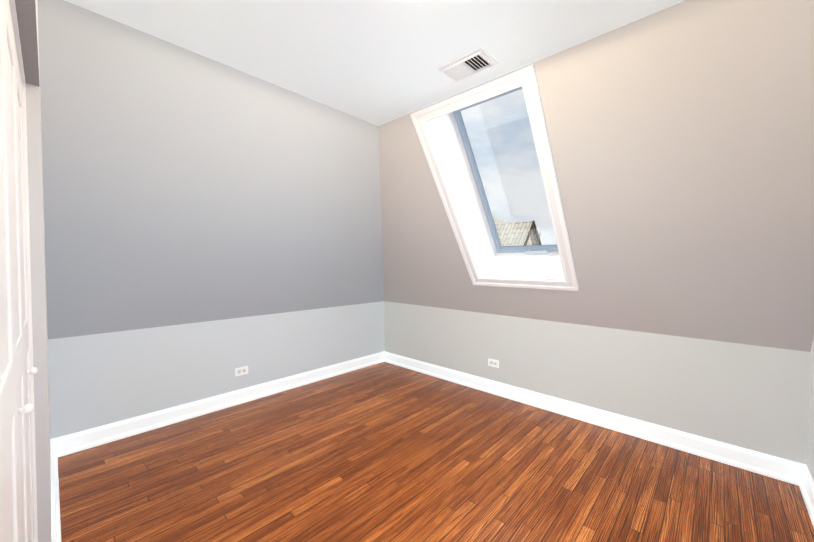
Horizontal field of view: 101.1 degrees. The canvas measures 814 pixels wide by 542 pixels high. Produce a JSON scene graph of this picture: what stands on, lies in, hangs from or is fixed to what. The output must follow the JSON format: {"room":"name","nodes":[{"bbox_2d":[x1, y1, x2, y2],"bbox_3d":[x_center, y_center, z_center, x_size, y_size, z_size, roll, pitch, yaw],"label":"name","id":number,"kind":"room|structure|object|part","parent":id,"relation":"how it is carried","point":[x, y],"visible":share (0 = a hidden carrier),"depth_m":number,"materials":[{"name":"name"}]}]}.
{"room":"empty attic bedroom","nodes":[
{"label":"empty attic bedroom","id":0,"kind":"room"},
{"bbox_2d":[15,0,39,86],"bbox_3d":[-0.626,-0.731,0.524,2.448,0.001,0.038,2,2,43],"label":"wall","id":1,"kind":"structure","parent":0,"point":[26,15],"depth_m":1.08,"materials":[{"name":"grey paint"}]},
{"bbox_2d":[9,0,50,541],"bbox_3d":[-1.121,0.061,0.861,3.598,2.425,0.250,2,2,43],"label":"wall","id":2,"kind":"structure","parent":0,"point":[15,27],"depth_m":1.36,"materials":[{"name":"white paint"}]},
{"bbox_2d":[0,0,33,541],"bbox_3d":[-0.666,0.274,0.521,2.418,1.997,0.038,2,2,43],"label":"closet door","id":3,"kind":"structure","parent":2,"relation":"in","point":[16,504],"depth_m":0.82,"materials":[{"name":"white wood"}]},
{"bbox_2d":[18,367,37,414],"bbox_3d":[-1.164,0.359,1.032,0.476,0.027,0.028,2,2,43],"label":"door knob","id":4,"kind":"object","parent":3,"relation":"attached to","point":[26,409],"depth_m":0.88,"materials":[{"name":"white"}]},
{"bbox_3d":[-1.000,0.364,0.879,0.027,0.027,0.028,2,2,43],"label":"knob","id":5,"kind":"part","parent":4,"relation":"part of","materials":[{"name":"white"}]},
{"bbox_3d":[-1.328,0.355,1.186,0.027,0.027,0.028,2,2,43],"label":"knob","id":6,"kind":"part","parent":4,"relation":"part of","materials":[{"name":"white"}]},
{"bbox_2d":[26,83,51,541],"bbox_3d":[-1.523,0.251,1.386,0.001,2.015,0.038,2,2,43],"label":"door frame","id":7,"kind":"structure","parent":2,"relation":"attached to","point":[38,300],"depth_m":1.38,"materials":[{"name":"grey paint"}]},
{"bbox_2d":[50,440,60,541],"bbox_3d":[-1.923,1.185,1.829,1.150,0.123,0.030,2,2,43],"label":"baseboard","id":8,"kind":"structure","parent":2,"relation":"attached to","point":[55,522],"depth_m":1.72,"materials":[{"name":"white wood"}]},
{"bbox_2d":[37,0,383,338],"bbox_3d":[-1.000,-0.383,2.797,1.114,1.639,3.260,2,2,43],"label":"wall","id":9,"kind":"structure","parent":0,"point":[181,185],"depth_m":2.21,"materials":[{"name":"paint"}]},
{"bbox_2d":[48,301,383,438],"bbox_3d":[-1.447,0.816,3.244,0.100,0.786,3.260,2,2,43],"label":"wall","id":10,"kind":"structure","parent":0,"point":[98,380],"depth_m":2.78,"materials":[{"name":"paint"}]},
{"bbox_2d":[50,352,383,456],"bbox_3d":[-1.315,1.147,3.300,0.030,0.123,3.010,2,2,43],"label":"baseboard","id":11,"kind":"structure","parent":10,"relation":"attached to","point":[84,440],"depth_m":2.79,"materials":[{"name":"white wood"}]},
{"bbox_2d":[235,366,247,375],"bbox_3d":[-1.524,0.923,3.086,0.007,0.072,0.116,2,2,43],"label":"electrical outlet","id":12,"kind":"object","parent":10,"relation":"attached to","point":[241,371],"visible":1,"depth_m":3.08,"materials":[{"name":"white plastic"}]},
{"bbox_2d":[65,0,684,125],"bbox_3d":[-0.026,-1.205,1.106,2.584,0.100,2.146,2,2,43],"label":"ceiling","id":13,"kind":"structure","parent":0,"point":[378,62],"depth_m":1.67,"materials":[{"name":"white paint"}]},
{"bbox_2d":[406,0,424,1],"bbox_3d":[0.032,-1.101,1.261,0.276,0.116,0.276,2,2,43],"label":"ceiling light","id":14,"kind":"object","parent":13,"relation":"attached to","point":[415,0],"visible":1,"depth_m":1.34,"materials":[{"name":"white"}]},
{"bbox_2d":[437,48,497,81],"bbox_3d":[0.346,-1.168,1.919,0.288,0.017,0.187,2,2,43],"label":"ceiling vent","id":15,"kind":"object","parent":13,"relation":"in","point":[469,64],"visible":1,"depth_m":1.90,"materials":[{"name":"white metal"}]},
{"bbox_2d":[58,362,813,541],"bbox_3d":[-0.063,1.306,2.031,3.798,0.120,3.360,2,2,43],"label":"floor","id":16,"kind":"structure","parent":0,"point":[384,452],"depth_m":2.00,"materials":[{"name":"brown wood"}]},
{"bbox_2d":[493,216,540,236],"bbox_3d":[3.916,1.819,15.179,4.867,10.172,4.604,2,2,43],"label":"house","id":17,"kind":"structure","parent":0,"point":[501,221],"depth_m":16.82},
{"bbox_2d":[378,0,813,351],"bbox_3d":[0.677,-0.376,2.700,3.698,1.639,1.114,2,2,43],"label":"wall","id":18,"kind":"structure","parent":0,"point":[681,136],"depth_m":1.86,"materials":[{"name":"paint"}]},
{"bbox_2d":[410,64,578,290],"bbox_3d":[0.785,-0.607,2.659,0.932,1.514,1.240,2,2,43],"label":"roof window","id":19,"kind":"structure","parent":18,"relation":"in","point":[526,79],"depth_m":2.53,"materials":[{"name":"white wood"}]},
{"bbox_3d":[0.923,-0.767,2.802,0.752,1.201,0.837,2,2,43],"label":"window sash","id":20,"kind":"part","parent":19,"relation":"part of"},
{"bbox_3d":[0.924,-0.769,2.803,0.676,1.099,0.750,2,2,43],"label":"glass","id":21,"kind":"part","parent":19,"relation":"part of","materials":[{"name":"clear glass"}]},
{"bbox_3d":[1.181,-0.175,3.053,0.210,0.040,0.045,2,2,43],"label":"handle","id":22,"kind":"part","parent":19,"relation":"part of","materials":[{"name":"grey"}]},
{"bbox_2d":[425,112,564,279],"bbox_3d":[0.821,-0.664,2.696,0.756,1.454,1.206,2,2,43],"label":"window recess","id":23,"kind":"object","parent":18,"relation":"in","point":[450,151],"visible":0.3,"depth_m":2.92,"materials":[{"name":"white paint"}]},
{"bbox_2d":[384,301,809,464],"bbox_3d":[1.051,0.824,3.210,3.798,0.786,0.100,2,2,43],"label":"wall","id":24,"kind":"structure","parent":0,"point":[751,397],"depth_m":2.51,"materials":[{"name":"paint"}]},
{"bbox_2d":[488,358,498,367],"bbox_3d":[0.858,0.914,3.319,0.116,0.072,0.007,2,2,43],"label":"electrical outlet","id":25,"kind":"object","parent":24,"relation":"attached to","point":[493,363],"visible":1,"depth_m":3.32,"materials":[{"name":"white plastic"}]},
{"bbox_2d":[384,351,804,485],"bbox_3d":[1.006,1.157,3.171,3.598,0.123,0.030,2,2,43],"label":"baseboard","id":26,"kind":"structure","parent":24,"relation":"attached to","point":[782,469],"depth_m":2.52,"materials":[{"name":"white wood"}]},
{"bbox_2d":[806,337,813,480],"bbox_3d":[1.221,0.071,0.733,0.001,2.425,3.260,2,2,43],"label":"wall","id":27,"kind":"structure","parent":0,"point":[810,451],"depth_m":1.89,"materials":[{"name":"paint"}]},
{"bbox_2d":[799,465,813,526],"bbox_3d":[1.292,1.219,0.866,0.030,0.123,3.010,2,2,43],"label":"baseboard","id":28,"kind":"structure","parent":27,"relation":"attached to","point":[806,485],"depth_m":1.82,"materials":[{"name":"white wood"}]},
{"label":"outside","id":29,"kind":"structure","parent":0,"visible":0},
{"bbox_3d":[0.319,2.500,16.112,11.000,8.739,6.800,2,2,43],"label":"wall","id":30,"kind":"structure","parent":29,"visible":0},
{"bbox_2d":[495,221,538,245],"bbox_3d":[0.325,0.425,16.056,11.600,4.686,7.800,2,2,43],"label":"house roof","id":31,"kind":"structure","parent":30,"relation":"on","point":[520,239],"depth_m":12.22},
{"bbox_2d":[524,220,541,244],"bbox_3d":[4.553,0.578,12.111,0.050,4.798,7.800,2,2,43],"label":"rake","id":32,"kind":"object","parent":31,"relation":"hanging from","point":[530,231],"depth_m":11.98,"materials":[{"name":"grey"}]}
]}

